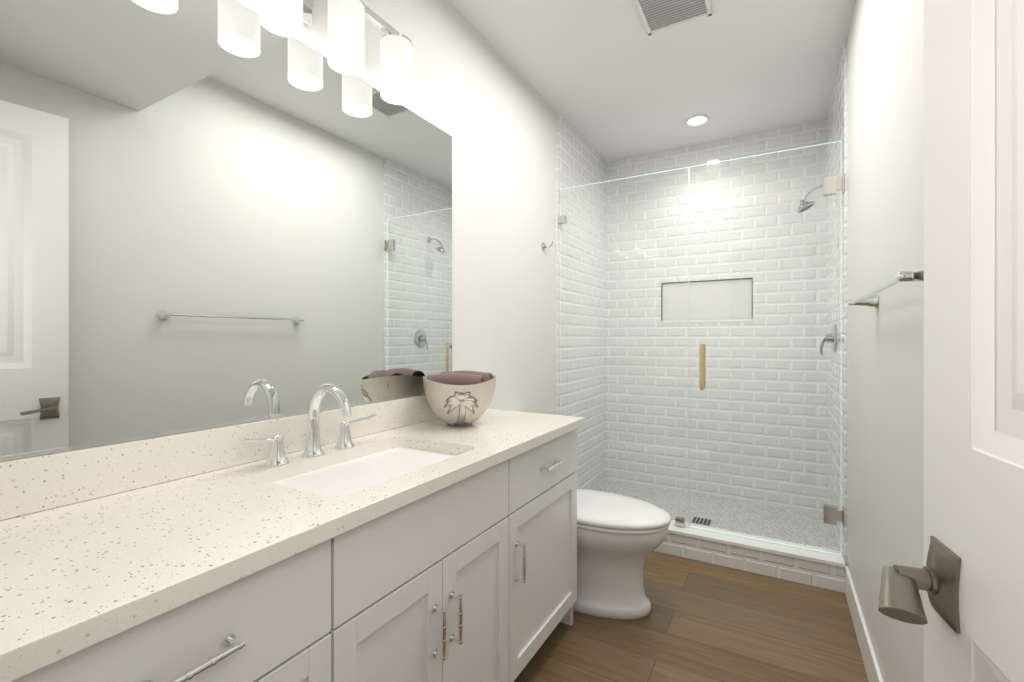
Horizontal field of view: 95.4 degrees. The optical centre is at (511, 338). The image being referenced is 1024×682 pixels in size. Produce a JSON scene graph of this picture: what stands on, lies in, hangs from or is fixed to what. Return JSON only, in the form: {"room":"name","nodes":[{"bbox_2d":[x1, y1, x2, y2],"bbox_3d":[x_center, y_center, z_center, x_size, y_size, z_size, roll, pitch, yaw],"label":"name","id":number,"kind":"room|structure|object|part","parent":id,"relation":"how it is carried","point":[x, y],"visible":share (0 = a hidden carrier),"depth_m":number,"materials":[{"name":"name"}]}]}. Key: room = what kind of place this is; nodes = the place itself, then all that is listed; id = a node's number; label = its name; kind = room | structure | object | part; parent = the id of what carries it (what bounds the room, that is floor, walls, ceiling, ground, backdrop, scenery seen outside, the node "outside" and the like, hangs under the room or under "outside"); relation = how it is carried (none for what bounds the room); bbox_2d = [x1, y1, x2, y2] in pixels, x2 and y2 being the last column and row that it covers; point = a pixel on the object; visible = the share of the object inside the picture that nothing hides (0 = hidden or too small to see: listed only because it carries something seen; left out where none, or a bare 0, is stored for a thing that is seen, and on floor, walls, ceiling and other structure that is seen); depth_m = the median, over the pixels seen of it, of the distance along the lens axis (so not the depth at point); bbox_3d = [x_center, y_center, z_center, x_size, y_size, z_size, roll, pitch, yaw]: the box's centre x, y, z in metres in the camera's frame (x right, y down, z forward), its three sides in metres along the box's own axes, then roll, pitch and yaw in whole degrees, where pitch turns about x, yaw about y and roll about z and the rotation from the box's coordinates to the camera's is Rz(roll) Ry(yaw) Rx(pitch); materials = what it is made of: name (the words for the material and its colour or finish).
{"room":"bathroom","nodes":[
{"label":"bathroom","id":0,"kind":"room"},
{"bbox_2d":[233,0,555,414],"bbox_3d":[-0.215,-0.131,2.305,0.100,2.740,4.110,0,0,30],"label":"wall","id":1,"kind":"structure","parent":0,"point":[483,104],"depth_m":2.39,"materials":[{"name":"white paint"}]},
{"bbox_2d":[0,393,424,460],"bbox_3d":[-0.659,0.226,1.413,0.008,0.008,1.570,0,0,30],"label":"trim","id":2,"kind":"structure","parent":1,"relation":"attached to","point":[35,453],"depth_m":1.11,"materials":[{"name":"beige stone"}]},
{"bbox_2d":[0,394,436,519],"bbox_3d":[-0.607,0.285,1.492,0.020,0.108,1.824,0,0,30],"label":"backsplash","id":3,"kind":"structure","parent":1,"relation":"attached to","point":[33,483],"depth_m":1.05,"materials":[{"name":"beige stone"}]},
{"bbox_2d":[0,0,451,456],"bbox_3d":[-0.661,-0.342,1.413,0.005,1.136,1.570,0,0,30],"label":"wall mirror","id":4,"kind":"object","parent":1,"relation":"attached to","point":[212,212],"visible":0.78,"depth_m":1.18,"materials":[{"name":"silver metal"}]},
{"bbox_2d":[259,0,411,104],"bbox_3d":[-0.594,-0.976,1.375,0.159,0.240,0.800,0,0,30],"label":"sconce","id":5,"kind":"object","parent":1,"relation":"attached to","point":[286,18],"visible":1,"depth_m":1.44,"materials":[{"name":"white glass"}]},
{"bbox_3d":[-0.628,-0.951,1.268,0.108,0.190,0.108,0,0,30],"label":"lamp shade","id":6,"kind":"part","parent":5,"relation":"part of","materials":[{"name":"white glass"}]},
{"bbox_3d":[-0.519,-0.951,1.459,0.108,0.190,0.108,0,0,30],"label":"lamp shade","id":7,"kind":"part","parent":5,"relation":"part of","materials":[{"name":"white glass"}]},
{"bbox_3d":[-0.410,-0.951,1.650,0.108,0.190,0.108,0,0,30],"label":"lamp shade","id":8,"kind":"part","parent":5,"relation":"part of","materials":[{"name":"white glass"}]},
{"bbox_2d":[542,241,552,249],"bbox_3d":[0.227,-0.583,2.906,0.070,0.051,0.048,0,0,30],"label":"robe hook","id":9,"kind":"object","parent":1,"relation":"attached to","point":[544,246],"visible":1,"depth_m":2.90,"materials":[{"name":"silver metal"}]},
{"bbox_2d":[556,113,605,414],"bbox_3d":[0.550,-0.131,3.533,0.012,2.740,1.018,0,0,30],"label":"tile","id":10,"kind":"structure","parent":1,"relation":"attached to","point":[580,161],"depth_m":3.25,"materials":[{"name":"white tile"}]},
{"bbox_2d":[446,0,854,161],"bbox_3d":[0.514,-1.541,1.889,1.778,0.080,4.110,0,0,30],"label":"ceiling","id":11,"kind":"structure","parent":0,"point":[609,80],"depth_m":2.55,"materials":[{"name":"white paint"}]},
{"bbox_2d":[634,0,711,34],"bbox_3d":[0.725,-1.495,2.091,0.290,0.012,0.290,0,0,30],"label":"ceiling vent","id":12,"kind":"object","parent":11,"relation":"in","point":[656,16],"visible":0.98,"depth_m":2.13,"materials":[{"name":"white plastic"}]},
{"bbox_2d":[684,115,709,126],"bbox_3d":[1.270,-1.496,3.198,0.166,0.010,0.166,0,0,30],"label":"recessed light","id":13,"kind":"object","parent":11,"relation":"in","point":[695,120],"visible":1,"depth_m":3.20,"materials":[{"name":"white plastic"}]},
{"bbox_2d":[514,551,868,681],"bbox_3d":[0.514,1.269,1.889,1.778,0.060,4.110,0,0,30],"label":"floor","id":14,"kind":"structure","parent":0,"point":[701,621],"depth_m":1.94,"materials":[{"name":"brown wood"}]},
{"bbox_2d":[0,424,584,681],"bbox_3d":[-0.376,0.807,1.354,0.558,0.864,1.808,0,0,30],"label":"bathroom vanity","id":15,"kind":"object","parent":14,"relation":"on","point":[412,539],"depth_m":1.06,"materials":[{"name":"white paint"}]},
{"bbox_3d":[-0.489,0.711,0.683,0.019,0.274,0.524,0,0,30],"label":"drawer","id":16,"kind":"part","parent":15,"relation":"part of","materials":[{"name":"white paint"}]},
{"bbox_3d":[-0.489,0.473,0.683,0.019,0.189,0.524,0,0,30],"label":"drawer","id":17,"kind":"part","parent":15,"relation":"part of","materials":[{"name":"white paint"}]},
{"bbox_3d":[-0.460,0.475,0.677,0.037,0.017,0.132,0,0,30],"label":"handle","id":18,"kind":"part","parent":15,"relation":"part of","materials":[{"name":"silver metal"}]},
{"bbox_2d":[0,409,583,671],"bbox_3d":[-0.376,0.357,1.361,0.550,0.036,1.824,0,0,30],"label":"countertop","id":19,"kind":"structure","parent":15,"relation":"on","point":[69,573],"depth_m":0.82,"materials":[{"name":"beige stone"}]},
{"bbox_2d":[232,384,379,467],"bbox_3d":[-0.531,0.234,1.334,0.196,0.210,0.445,0,0,30],"label":"faucet","id":20,"kind":"object","parent":19,"relation":"on","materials":[{"name":"silver metal"}]},
{"bbox_2d":[260,440,463,499],"bbox_3d":[-0.382,0.445,1.306,0.405,0.164,0.615,0,0,30],"label":"sink","id":21,"kind":"object","parent":19,"relation":"in","point":[345,475],"depth_m":1.34,"materials":[{"name":"white ceramic"}]},
{"bbox_2d":[423,371,495,425],"bbox_3d":[-0.208,0.234,1.857,0.292,0.209,0.292,0,0,30],"label":"decorative bowl","id":22,"kind":"object","parent":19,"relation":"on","point":[459,398],"visible":1,"depth_m":1.76,"materials":[{"name":"ceramic"}]},
{"bbox_2d":[425,373,483,397],"bbox_3d":[-0.223,0.180,1.810,0.224,0.094,0.152,0,0,30],"label":"towel","id":23,"kind":"object","parent":22,"relation":"in","point":[457,385],"depth_m":1.76,"materials":[{"name":"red fabric"}]},
{"bbox_3d":[-0.272,0.851,1.063,0.019,0.553,0.339,0,0,30],"label":"door","id":24,"kind":"part","parent":15,"relation":"part of","materials":[{"name":"white paint"}]},
{"bbox_3d":[-0.180,0.736,1.167,0.037,0.132,0.017,0,0,30],"label":"handle","id":25,"kind":"part","parent":15,"relation":"part of","materials":[{"name":"silver metal"}]},
{"bbox_3d":[-0.146,0.736,1.228,0.037,0.132,0.017,0,0,30],"label":"handle","id":26,"kind":"part","parent":15,"relation":"part of","materials":[{"name":"silver metal"}]},
{"bbox_3d":[-0.103,0.851,1.360,0.019,0.553,0.339,0,0,30],"label":"door","id":27,"kind":"part","parent":15,"relation":"part of","materials":[{"name":"white paint"}]},
{"bbox_3d":[0.029,0.736,1.535,0.037,0.132,0.017,0,0,30],"label":"handle","id":28,"kind":"part","parent":15,"relation":"part of","materials":[{"name":"silver metal"}]},
{"bbox_3d":[0.129,0.473,1.766,0.019,0.189,0.583,0,0,30],"label":"drawer","id":29,"kind":"part","parent":15,"relation":"part of","materials":[{"name":"white paint"}]},
{"bbox_3d":[0.129,0.851,1.766,0.019,0.553,0.583,0,0,30],"label":"door","id":30,"kind":"part","parent":15,"relation":"part of","materials":[{"name":"white paint"}]},
{"bbox_3d":[0.153,0.475,1.752,0.037,0.017,0.132,0,0,30],"label":"handle","id":31,"kind":"part","parent":15,"relation":"part of","materials":[{"name":"silver metal"}]},
{"bbox_2d":[573,488,670,618],"bbox_3d":[0.325,0.838,2.273,0.866,0.803,0.460,0,0,30],"label":"toilet","id":32,"kind":"object","parent":14,"relation":"on","point":[620,538],"visible":0.44,"depth_m":2.08,"materials":[{"name":"white ceramic"}]},
{"bbox_3d":[0.442,0.797,2.206,0.596,0.036,0.414,0,0,30],"label":"lid","id":33,"kind":"part","parent":32,"relation":"part of","materials":[{"name":"white ceramic"}]},
{"bbox_2d":[654,524,845,592],"bbox_3d":[0.987,1.167,2.719,1.552,0.145,0.161,0,0,30],"label":"shower curb","id":34,"kind":"object","parent":14,"relation":"on","point":[820,569],"visible":0.48,"depth_m":2.46,"materials":[{"name":"tile"}]},
{"bbox_2d":[558,141,843,554],"bbox_3d":[0.989,0.048,2.722,1.553,2.087,0.089,0,0,30],"label":"glass","id":35,"kind":"object","parent":34,"relation":"on","point":[699,346],"visible":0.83,"depth_m":2.63,"materials":[{"name":"clear glass"}]},
{"bbox_2d":[847,0,923,681],"bbox_3d":[1.242,-0.131,1.473,0.100,2.740,4.110,0,0,30],"label":"wall","id":36,"kind":"structure","parent":0,"point":[885,243],"depth_m":1.49,"materials":[{"name":"white paint"}]},
{"bbox_2d":[826,37,846,565],"bbox_3d":[1.910,-0.131,2.757,0.012,2.740,1.018,0,0,30],"label":"tile","id":37,"kind":"structure","parent":36,"relation":"attached to","point":[836,124],"depth_m":2.35,"materials":[{"name":"white tile"}]},
{"bbox_2d":[845,566,883,681],"bbox_3d":[0.961,1.171,1.097,0.014,0.135,2.694,0,0,30],"label":"baseboard","id":38,"kind":"structure","parent":36,"relation":"attached to","point":[872,667],"depth_m":1.82,"materials":[{"name":"white paint"}]},
{"bbox_2d":[848,269,923,308],"bbox_3d":[1.029,-0.129,1.287,0.084,0.052,0.837,0,0,30],"label":"towel rail","id":39,"kind":"object","parent":36,"relation":"attached to","point":[868,298],"visible":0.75,"depth_m":1.13,"materials":[{"name":"silver metal"}]},
{"bbox_3d":[1.224,-0.129,1.627,0.084,0.052,0.052,0,0,30],"label":"post","id":40,"kind":"part","parent":39,"relation":"part of","materials":[{"name":"silver metal"}]},
{"bbox_3d":[0.835,-0.129,0.946,0.084,0.052,0.052,0,0,30],"label":"post","id":41,"kind":"part","parent":39,"relation":"part of","materials":[{"name":"silver metal"}]},
{"bbox_2d":[878,0,1023,681],"bbox_3d":[0.390,0.130,0.286,0.129,2.202,0.748,0,0,21],"label":"door leaf","id":42,"kind":"structure","parent":36,"relation":"in","point":[968,578],"depth_m":0.52,"materials":[{"name":"white paint"}]},
{"bbox_3d":[0.475,0.297,0.556,0.094,0.088,0.127,0,0,21],"label":"handle","id":43,"kind":"part","parent":42,"relation":"part of","materials":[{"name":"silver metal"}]},
{"bbox_3d":[1.507,-0.131,3.630,1.578,2.740,0.100,0,0,30],"label":"wall","id":44,"kind":"structure","parent":0,"visible":0},
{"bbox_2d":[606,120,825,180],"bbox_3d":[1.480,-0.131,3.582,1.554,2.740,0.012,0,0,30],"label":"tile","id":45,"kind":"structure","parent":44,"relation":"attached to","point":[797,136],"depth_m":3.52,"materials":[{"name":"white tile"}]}
]}

